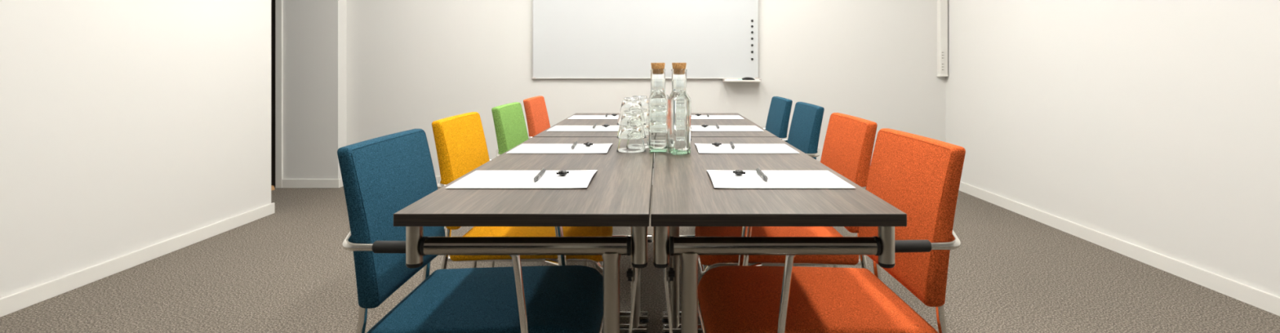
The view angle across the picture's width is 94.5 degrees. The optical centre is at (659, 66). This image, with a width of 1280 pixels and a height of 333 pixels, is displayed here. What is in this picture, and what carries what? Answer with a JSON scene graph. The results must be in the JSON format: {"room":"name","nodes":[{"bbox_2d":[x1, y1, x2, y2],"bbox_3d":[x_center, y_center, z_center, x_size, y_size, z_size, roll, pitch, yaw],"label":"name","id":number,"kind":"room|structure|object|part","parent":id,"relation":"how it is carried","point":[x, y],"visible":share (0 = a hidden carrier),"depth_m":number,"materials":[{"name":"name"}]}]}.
{"room":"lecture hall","nodes":[
{"label":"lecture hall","id":0,"kind":"room"},
{"bbox_2d":[0,0,271,298],"bbox_3d":[-2.755,-0.290,0.550,0.120,2.620,7.100,0,0,0],"label":"wall","id":1,"kind":"structure","parent":0,"point":[126,126],"depth_m":2.97,"materials":[{"name":"white paint"}]},
{"bbox_2d":[0,202,275,317],"bbox_3d":[-2.688,0.984,0.608,0.015,0.073,7.015,0,0,0],"label":"baseboard","id":2,"kind":"structure","parent":1,"relation":"attached to","point":[24,299],"depth_m":2.93,"materials":[{"name":"white"}]},
{"bbox_2d":[283,0,346,178],"bbox_3d":[-3.655,-0.290,5.119,1.890,2.620,0.283,0,0,0],"label":"wall","id":3,"kind":"structure","parent":0,"point":[314,31],"depth_m":4.98,"materials":[{"name":"white paint"}]},
{"bbox_2d":[271,0,275,185],"bbox_3d":[-3.667,-0.030,5.020,0.895,2.080,0.104,0,0,0],"label":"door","id":4,"kind":"structure","parent":3,"relation":"in","point":[273,2],"depth_m":5.03,"materials":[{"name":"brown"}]},
{"bbox_2d":[275,0,283,187],"bbox_3d":[-3.671,-0.055,4.968,0.998,2.150,0.018,0,0,0],"label":"trim","id":5,"kind":"structure","parent":3,"relation":"attached to","point":[278,3],"depth_m":4.96,"materials":[{"name":"white"}]},
{"bbox_2d":[282,176,653,187],"bbox_3d":[-0.352,0.984,5.036,5.640,0.073,0.148,0,0,0],"label":"baseboard","id":6,"kind":"structure","parent":3,"relation":"attached to","point":[286,183],"depth_m":4.96,"materials":[{"name":"white"}]},
{"bbox_2d":[0,184,1279,332],"bbox_3d":[-0.700,1.070,1.300,7.800,0.100,8.600,0,0,0],"label":"floor","id":7,"kind":"structure","parent":0,"point":[289,269],"depth_m":2.69,"materials":[{"name":"carpet"}]},
{"bbox_2d":[337,128,603,332],"bbox_3d":[-0.468,0.604,1.597,0.623,0.832,0.551,0,0,0],"label":"chair","id":8,"kind":"object","parent":7,"relation":"on","point":[381,176],"visible":0.75,"depth_m":1.49,"materials":[{"name":"blue fabric"}]},
{"bbox_3d":[-0.733,0.764,1.393,0.089,0.490,0.020,0,0,-16],"label":"leg","id":9,"kind":"part","parent":8,"relation":"part of","materials":[{"name":"silver metal"}]},
{"bbox_3d":[-0.707,0.378,1.597,0.103,0.380,0.444,0,0,0],"label":"backrest","id":10,"kind":"part","parent":8,"relation":"part of","materials":[{"name":"blue fabric"}]},
{"bbox_3d":[-0.733,0.764,1.801,0.089,0.490,0.020,0,0,16],"label":"leg","id":11,"kind":"part","parent":8,"relation":"part of","materials":[{"name":"silver metal"}]},
{"bbox_3d":[-0.426,0.647,1.597,0.538,0.085,0.450,0,0,0],"label":"seat","id":12,"kind":"part","parent":8,"relation":"part of","materials":[{"name":"blue fabric"}]},
{"bbox_3d":[-0.297,0.708,1.335,0.088,0.601,0.019,0,0,0],"label":"leg","id":13,"kind":"part","parent":8,"relation":"part of","materials":[{"name":"silver metal"}]},
{"bbox_3d":[-0.297,0.708,1.859,0.088,0.601,0.019,0,0,0],"label":"leg","id":14,"kind":"part","parent":8,"relation":"part of","materials":[{"name":"silver metal"}]},
{"bbox_3d":[-0.429,0.697,1.597,0.545,0.063,0.411,0,0,0],"label":"seat rail","id":15,"kind":"part","parent":8,"relation":"part of","materials":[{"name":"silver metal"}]},
{"bbox_2d":[431,111,612,272],"bbox_3d":[-0.505,0.604,2.265,0.623,0.832,0.551,0,0,0],"label":"chair","id":16,"kind":"object","parent":7,"relation":"on","point":[460,144],"visible":0.4,"depth_m":2.14,"materials":[{"name":"yellow fabric"}]},
{"bbox_3d":[-0.770,0.764,2.061,0.089,0.490,0.020,0,0,-16],"label":"leg","id":17,"kind":"part","parent":16,"relation":"part of","materials":[{"name":"silver metal"}]},
{"bbox_3d":[-0.744,0.378,2.265,0.103,0.380,0.444,0,0,0],"label":"backrest","id":18,"kind":"part","parent":16,"relation":"part of","materials":[{"name":"yellow fabric"}]},
{"bbox_3d":[-0.770,0.764,2.469,0.089,0.490,0.020,0,0,16],"label":"leg","id":19,"kind":"part","parent":16,"relation":"part of","materials":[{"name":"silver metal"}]},
{"bbox_3d":[-0.466,0.697,2.265,0.545,0.063,0.411,0,0,0],"label":"seat rail","id":20,"kind":"part","parent":16,"relation":"part of","materials":[{"name":"silver metal"}]},
{"bbox_3d":[-0.463,0.647,2.265,0.538,0.085,0.450,0,0,0],"label":"seat","id":21,"kind":"part","parent":16,"relation":"part of","materials":[{"name":"yellow fabric"}]},
{"bbox_3d":[-0.334,0.708,2.003,0.088,0.601,0.019,0,0,0],"label":"leg","id":22,"kind":"part","parent":16,"relation":"part of","materials":[{"name":"silver metal"}]},
{"bbox_2d":[393,137,653,332],"bbox_3d":[-0.259,0.647,1.702,0.478,0.745,1.199,0,0,0],"label":"folding table","id":23,"kind":"object","parent":7,"relation":"on","point":[619,194],"visible":0.97,"depth_m":1.15,"materials":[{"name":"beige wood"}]},
{"bbox_2d":[405,226,423,268],"bbox_3d":[-0.478,0.344,1.153,0.032,0.090,0.032,0,0,0],"label":"table leg","id":24,"kind":"object","parent":23,"relation":"attached to","point":[414,235],"depth_m":1.14,"materials":[{"name":"silver metal"}]},
{"bbox_2d":[445,169,597,188],"bbox_3d":[-0.323,0.271,1.440,0.318,0.008,0.224,0,0,0],"label":"notepad","id":25,"kind":"object","parent":23,"relation":"on","point":[477,179],"visible":0.97,"depth_m":1.41,"materials":[{"name":"white paper"}]},
{"bbox_2d":[533,167,546,181],"bbox_3d":[-0.296,0.265,1.454,0.011,0.014,0.145,0,0,-2],"label":"ballpoint pen","id":26,"kind":"object","parent":25,"relation":"on","point":[542,171],"visible":1,"depth_m":1.44,"materials":[{"name":"silver metal"}]},
{"bbox_2d":[555,169,568,175],"bbox_3d":[-0.243,0.265,1.475,0.029,0.014,0.025,0,0,4],"label":"wrapped candy","id":27,"kind":"object","parent":25,"relation":"on","point":[562,172],"visible":1,"depth_m":1.47,"materials":[{"name":"black plastic"}]},
{"bbox_3d":[-0.259,0.350,1.153,0.392,0.034,0.034,0,0,0],"label":"rail","id":28,"kind":"part","parent":23,"relation":"part of","materials":[{"name":"silver metal"}]},
{"bbox_2d":[506,143,612,153],"bbox_3d":[-0.326,0.271,1.975,0.318,0.008,0.224,0,0,0],"label":"notepad","id":29,"kind":"object","parent":23,"relation":"on","point":[524,148],"visible":0.97,"depth_m":1.96,"materials":[{"name":"white paper"}]},
{"bbox_2d":[571,140,577,148],"bbox_3d":[-0.291,0.265,2.005,0.011,0.014,0.145,0,0,-3],"label":"ballpoint pen","id":30,"kind":"object","parent":29,"relation":"on","point":[575,144],"visible":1,"depth_m":1.99,"materials":[{"name":"silver metal"}]},
{"bbox_2d":[583,142,592,146],"bbox_3d":[-0.245,0.265,2.020,0.025,0.014,0.029,0,0,-40],"label":"wrapped candy","id":31,"kind":"object","parent":29,"relation":"on","point":[588,144],"visible":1,"depth_m":2.01,"materials":[{"name":"black plastic"}]},
{"bbox_3d":[-0.095,0.675,1.153,0.038,0.630,0.038,0,0,0],"label":"leg","id":32,"kind":"part","parent":23,"relation":"part of","materials":[{"name":"silver metal"}]},
{"bbox_2d":[616,138,645,152],"bbox_3d":[-0.093,0.231,1.925,0.096,0.088,0.096,0,0,38],"label":"drinking glass","id":33,"kind":"object","parent":23,"relation":"on","point":[624,145],"visible":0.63,"depth_m":1.89,"materials":[{"name":"clear glass"}]},
{"bbox_2d":[616,124,646,139],"bbox_3d":[-0.093,0.188,1.925,0.096,0.088,0.096,0,0,-25],"label":"drinking glass","id":34,"kind":"object","parent":33,"relation":"on","point":[625,132],"visible":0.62,"depth_m":1.89,"materials":[{"name":"clear glass"}]},
{"bbox_2d":[617,97,645,125],"bbox_3d":[-0.093,0.145,1.925,0.096,0.088,0.096,0,0,-36],"label":"drinking glass","id":35,"kind":"object","parent":34,"relation":"on","point":[631,112],"visible":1,"depth_m":1.89,"materials":[{"name":"clear glass"}]},
{"bbox_3d":[-0.095,0.675,2.252,0.038,0.630,0.038,0,0,0],"label":"leg","id":36,"kind":"part","parent":23,"relation":"part of","materials":[{"name":"silver metal"}]},
{"bbox_2d":[631,226,647,268],"bbox_3d":[-0.040,0.344,1.153,0.032,0.090,0.032,0,0,0],"label":"table leg","id":37,"kind":"object","parent":23,"relation":"attached to","point":[639,234],"depth_m":1.14,"materials":[{"name":"silver metal"}]},
{"bbox_2d":[643,135,648,148],"bbox_3d":[-0.070,0.231,2.026,0.096,0.088,0.096,0,0,6],"label":"drinking glass","id":38,"kind":"object","parent":23,"relation":"on","point":[646,140],"visible":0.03,"depth_m":1.99,"materials":[{"name":"clear glass"}]},
{"bbox_2d":[643,122,648,135],"bbox_3d":[-0.070,0.188,2.026,0.096,0.088,0.096,0,0,31],"label":"drinking glass","id":39,"kind":"object","parent":38,"relation":"on","point":[646,126],"visible":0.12,"depth_m":1.99,"materials":[{"name":"clear glass"}]},
{"bbox_2d":[631,95,648,122],"bbox_3d":[-0.070,0.145,2.026,0.096,0.088,0.096,0,0,-31],"label":"drinking glass","id":40,"kind":"object","parent":39,"relation":"on","point":[644,99],"visible":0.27,"depth_m":2.00,"materials":[{"name":"clear glass"}]},
{"bbox_2d":[523,95,550,138],"bbox_3d":[-0.501,0.604,3.620,0.623,0.832,0.551,0,0,0],"label":"chair","id":41,"kind":"object","parent":7,"relation":"on","point":[535,110],"visible":0.12,"depth_m":3.50,"materials":[{"name":"orange fabric"}]},
{"bbox_2d":[489,102,597,270],"bbox_3d":[-0.491,0.604,2.945,0.623,0.832,0.551,0,0,0],"label":"chair","id":42,"kind":"object","parent":7,"relation":"on","point":[509,123],"visible":0.17,"depth_m":2.83,"materials":[{"name":"green fabric"}]},
{"bbox_3d":[-0.756,0.764,2.741,0.089,0.490,0.020,0,0,-16],"label":"leg","id":43,"kind":"part","parent":42,"relation":"part of","materials":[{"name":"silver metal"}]},
{"bbox_3d":[-0.730,0.378,2.945,0.103,0.380,0.444,0,0,0],"label":"backrest","id":44,"kind":"part","parent":42,"relation":"part of","materials":[{"name":"green fabric"}]},
{"bbox_2d":[533,113,652,323],"bbox_3d":[-0.259,0.647,2.906,0.478,0.745,1.177,0,0,0],"label":"folding table","id":45,"kind":"object","parent":7,"relation":"on","point":[643,318],"visible":0.11,"depth_m":2.46,"materials":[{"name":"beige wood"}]},
{"bbox_2d":[546,125,619,131],"bbox_3d":[-0.322,0.271,2.615,0.318,0.008,0.224,0,0,0],"label":"notepad","id":46,"kind":"object","parent":45,"relation":"on","point":[557,128],"visible":0.91,"depth_m":2.60,"materials":[{"name":"white paper"}]},
{"bbox_2d":[567,115,618,119],"bbox_3d":[-0.324,0.271,3.195,0.318,0.008,0.224,0,0,0],"label":"notepad","id":47,"kind":"object","parent":45,"relation":"on","point":[574,117],"visible":0.82,"depth_m":3.19,"materials":[{"name":"white paper"}]},
{"bbox_3d":[-0.095,0.675,2.368,0.038,0.630,0.038,0,0,0],"label":"leg","id":48,"kind":"part","parent":45,"relation":"part of","materials":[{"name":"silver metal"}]},
{"bbox_2d":[662,113,777,323],"bbox_3d":[0.222,0.647,2.906,0.478,0.745,1.177,0,0,0],"label":"folding table","id":49,"kind":"object","parent":7,"relation":"on","point":[745,122],"visible":0.1,"depth_m":2.49,"materials":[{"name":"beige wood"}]},
{"bbox_3d":[0.058,0.675,2.368,0.038,0.630,0.038,0,0,0],"label":"leg","id":50,"kind":"part","parent":49,"relation":"part of","materials":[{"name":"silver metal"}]},
{"bbox_2d":[691,115,744,119],"bbox_3d":[0.281,0.271,3.195,0.318,0.008,0.224,0,0,0],"label":"notepad","id":51,"kind":"object","parent":49,"relation":"on","point":[693,117],"visible":0.84,"depth_m":3.19,"materials":[{"name":"white paper"}]},
{"bbox_2d":[691,125,764,131],"bbox_3d":[0.281,0.271,2.615,0.318,0.008,0.224,0,0,0],"label":"notepad","id":52,"kind":"object","parent":49,"relation":"on","point":[694,128],"visible":0.91,"depth_m":2.60,"materials":[{"name":"white paper"}]},
{"bbox_2d":[720,102,826,267],"bbox_3d":[0.480,0.604,2.975,0.623,0.832,0.551,0,0,0],"label":"chair","id":53,"kind":"object","parent":7,"relation":"on","point":[806,119],"visible":0.23,"depth_m":2.86,"materials":[{"name":"blue fabric"}]},
{"bbox_3d":[0.719,0.378,2.975,0.103,0.380,0.444,0,0,0],"label":"backrest","id":54,"kind":"part","parent":53,"relation":"part of","materials":[{"name":"blue fabric"}]},
{"bbox_2d":[764,96,792,139],"bbox_3d":[0.464,0.604,3.565,0.623,0.832,0.551,0,0,0],"label":"chair","id":55,"kind":"object","parent":7,"relation":"on","point":[779,114],"visible":0.2,"depth_m":3.44,"materials":[{"name":"blue fabric"}]},
{"bbox_2d":[650,137,906,332],"bbox_3d":[0.222,0.647,1.702,0.478,0.745,1.199,0,0,0],"label":"folding table","id":56,"kind":"object","parent":7,"relation":"on","point":[684,194],"visible":0.93,"depth_m":1.15,"materials":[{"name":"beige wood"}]},
{"bbox_2d":[648,62,667,152],"bbox_3d":[-0.006,0.131,1.910,0.061,0.286,0.061,0,0,-3],"label":"glass bottle","id":57,"kind":"object","parent":56,"relation":"on","point":[658,99],"visible":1,"depth_m":1.88,"materials":[{"name":"clear glass"}]},
{"bbox_2d":[653,226,669,268],"bbox_3d":[0.003,0.344,1.153,0.032,0.090,0.032,0,0,0],"label":"table leg","id":58,"kind":"object","parent":56,"relation":"attached to","point":[660,234],"depth_m":1.14,"materials":[{"name":"silver metal"}]},
{"bbox_3d":[0.058,0.675,2.252,0.038,0.630,0.038,0,0,0],"label":"leg","id":59,"kind":"part","parent":56,"relation":"part of","materials":[{"name":"silver metal"}]},
{"bbox_2d":[667,62,691,155],"bbox_3d":[0.060,0.131,1.868,0.061,0.286,0.061,0,0,-24],"label":"glass bottle","id":60,"kind":"object","parent":56,"relation":"on","point":[679,103],"visible":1,"depth_m":1.84,"materials":[{"name":"clear glass"}]},
{"bbox_3d":[0.058,0.675,1.153,0.038,0.630,0.038,0,0,0],"label":"leg","id":61,"kind":"part","parent":56,"relation":"part of","materials":[{"name":"silver metal"}]},
{"bbox_2d":[694,143,799,153],"bbox_3d":[0.281,0.271,1.975,0.318,0.008,0.224,0,0,0],"label":"notepad","id":62,"kind":"object","parent":56,"relation":"on","point":[701,148],"visible":0.99,"depth_m":1.96,"materials":[{"name":"white paper"}]},
{"bbox_2d":[711,142,721,146],"bbox_3d":[0.194,0.265,2.020,0.029,0.014,0.025,0,0,32],"label":"wrapped candy","id":63,"kind":"object","parent":62,"relation":"on","point":[716,144],"visible":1,"depth_m":2.01,"materials":[{"name":"black plastic"}]},
{"bbox_2d":[729,141,734,148],"bbox_3d":[0.246,0.265,2.010,0.011,0.014,0.145,0,0,4],"label":"ballpoint pen","id":64,"kind":"object","parent":62,"relation":"on","point":[732,145],"visible":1,"depth_m":1.98,"materials":[{"name":"silver metal"}]},
{"bbox_3d":[0.222,0.350,1.153,0.392,0.034,0.034,0,0,0],"label":"rail","id":65,"kind":"part","parent":56,"relation":"part of","materials":[{"name":"silver metal"}]},
{"bbox_2d":[706,169,856,188],"bbox_3d":[0.281,0.271,1.440,0.318,0.008,0.224,0,0,0],"label":"notepad","id":66,"kind":"object","parent":56,"relation":"on","point":[718,179],"visible":0.94,"depth_m":1.41,"materials":[{"name":"white paper"}]},
{"bbox_2d":[733,169,745,175],"bbox_3d":[0.198,0.265,1.480,0.025,0.014,0.029,0,0,-21],"label":"wrapped candy","id":67,"kind":"object","parent":66,"relation":"on","point":[739,172],"visible":1,"depth_m":1.47,"materials":[{"name":"black plastic"}]},
{"bbox_2d":[755,167,768,180],"bbox_3d":[0.252,0.265,1.462,0.011,0.014,0.145,0,0,0],"label":"ballpoint pen","id":68,"kind":"object","parent":66,"relation":"on","point":[758,171],"visible":1,"depth_m":1.45,"materials":[{"name":"silver metal"}]},
{"bbox_2d":[877,226,895,268],"bbox_3d":[0.442,0.344,1.153,0.032,0.090,0.032,0,0,0],"label":"table leg","id":69,"kind":"object","parent":56,"relation":"attached to","point":[886,239],"depth_m":1.14,"materials":[{"name":"silver metal"}]},
{"bbox_2d":[694,112,877,276],"bbox_3d":[0.452,0.604,2.225,0.623,0.832,0.551,0,0,0],"label":"chair","id":70,"kind":"object","parent":7,"relation":"on","point":[849,140],"visible":0.42,"depth_m":2.10,"materials":[{"name":"orange fabric"}]},
{"bbox_3d":[0.281,0.708,1.963,0.088,0.601,0.019,0,0,0],"label":"leg","id":71,"kind":"part","parent":70,"relation":"part of","materials":[{"name":"silver metal"}]},
{"bbox_3d":[0.410,0.647,2.225,0.538,0.085,0.450,0,0,0],"label":"seat","id":72,"kind":"part","parent":70,"relation":"part of","materials":[{"name":"orange fabric"}]},
{"bbox_3d":[0.413,0.697,2.225,0.545,0.063,0.411,0,0,0],"label":"seat rail","id":73,"kind":"part","parent":70,"relation":"part of","materials":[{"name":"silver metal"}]},
{"bbox_3d":[0.691,0.378,2.225,0.103,0.380,0.444,0,0,0],"label":"backrest","id":74,"kind":"part","parent":70,"relation":"part of","materials":[{"name":"orange fabric"}]},
{"bbox_3d":[0.717,0.764,2.021,0.089,0.490,0.020,0,0,16],"label":"leg","id":75,"kind":"part","parent":70,"relation":"part of","materials":[{"name":"silver metal"}]},
{"bbox_2d":[697,128,965,332],"bbox_3d":[0.427,0.604,1.599,0.623,0.832,0.551,0,0,-2],"label":"chair","id":76,"kind":"object","parent":7,"relation":"on","point":[918,175],"visible":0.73,"depth_m":1.50,"materials":[{"name":"orange fabric"}]},
{"bbox_3d":[0.388,0.697,1.598,0.545,0.063,0.411,0,0,-2],"label":"seat rail","id":77,"kind":"part","parent":76,"relation":"part of","materials":[{"name":"silver metal"}]},
{"bbox_3d":[0.248,0.708,1.856,0.088,0.601,0.019,0,0,-2],"label":"leg","id":78,"kind":"part","parent":76,"relation":"part of","materials":[{"name":"silver metal"}]},
{"bbox_3d":[0.264,0.708,1.332,0.088,0.601,0.019,0,0,-2],"label":"leg","id":79,"kind":"part","parent":76,"relation":"part of","materials":[{"name":"silver metal"}]},
{"bbox_3d":[0.385,0.647,1.598,0.538,0.085,0.450,0,0,-2],"label":"seat","id":80,"kind":"part","parent":76,"relation":"part of","materials":[{"name":"orange fabric"}]},
{"bbox_3d":[0.686,0.764,1.811,0.089,0.490,0.020,0,0,-18],"label":"leg","id":81,"kind":"part","parent":76,"relation":"part of","materials":[{"name":"silver metal"}]},
{"bbox_3d":[0.666,0.378,1.607,0.103,0.380,0.444,0,0,-2],"label":"backrest","id":82,"kind":"part","parent":76,"relation":"part of","materials":[{"name":"orange fabric"}]},
{"bbox_3d":[0.698,0.764,1.403,0.089,0.490,0.020,0,0,15],"label":"leg","id":83,"kind":"part","parent":76,"relation":"part of","materials":[{"name":"silver metal"}]},
{"bbox_2d":[346,0,945,176],"bbox_3d":[0.245,-0.290,5.185,5.910,2.620,0.150,0,0,0],"label":"wall","id":84,"kind":"structure","parent":0,"point":[411,64],"depth_m":5.11,"materials":[{"name":"white paint"}]},
{"bbox_2d":[531,0,761,82],"bbox_3d":[-0.123,-0.490,5.051,1.960,1.242,0.116,0,0,0],"label":"whiteboard","id":85,"kind":"object","parent":84,"relation":"attached to","point":[572,39],"visible":1,"depth_m":5.09,"materials":[{"name":"grey ceramic"}]},
{"bbox_2d":[722,78,761,82],"bbox_3d":[0.698,0.117,5.038,0.318,0.027,0.090,0,0,0],"label":"tray","id":86,"kind":"object","parent":85,"relation":"on","point":[723,79],"depth_m":4.99,"materials":[{"name":"grey plastic"}]},
{"bbox_2d":[741,77,755,79],"bbox_3d":[0.748,0.107,5.038,0.116,0.032,0.044,0,0,0],"label":"eraser","id":87,"kind":"object","parent":85,"relation":"on","point":[743,78],"visible":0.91,"depth_m":5.02,"materials":[{"name":"black plastic"}]},
{"bbox_2d":[936,0,948,76],"bbox_3d":[2.425,-0.756,5.076,0.070,1.685,0.067,0,0,0],"label":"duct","id":88,"kind":"object","parent":84,"relation":"attached to","point":[942,5],"visible":1,"depth_m":5.05,"materials":[{"name":"white plastic"}]},
{"bbox_3d":[2.411,-0.100,5.046,0.032,0.090,0.005,0,0,0],"label":"socket plate","id":89,"kind":"part","parent":88,"relation":"part of","materials":[{"name":"white plastic"}]},
{"bbox_3d":[2.411,0.000,5.046,0.032,0.090,0.005,0,0,0],"label":"socket plate","id":90,"kind":"part","parent":88,"relation":"part of","materials":[{"name":"white plastic"}]},
{"bbox_2d":[945,0,1279,297],"bbox_3d":[2.656,-0.290,1.150,0.150,2.620,8.308,0,0,-2],"label":"wall","id":91,"kind":"structure","parent":0,"point":[1152,125],"depth_m":3.13,"materials":[{"name":"white paint"}]},
{"bbox_2d":[959,181,1279,316],"bbox_3d":[2.575,0.984,1.105,0.016,0.073,8.014,0,0,-2],"label":"baseboard","id":92,"kind":"structure","parent":91,"relation":"attached to","point":[1270,303],"depth_m":3.06,"materials":[{"name":"white"}]}
]}

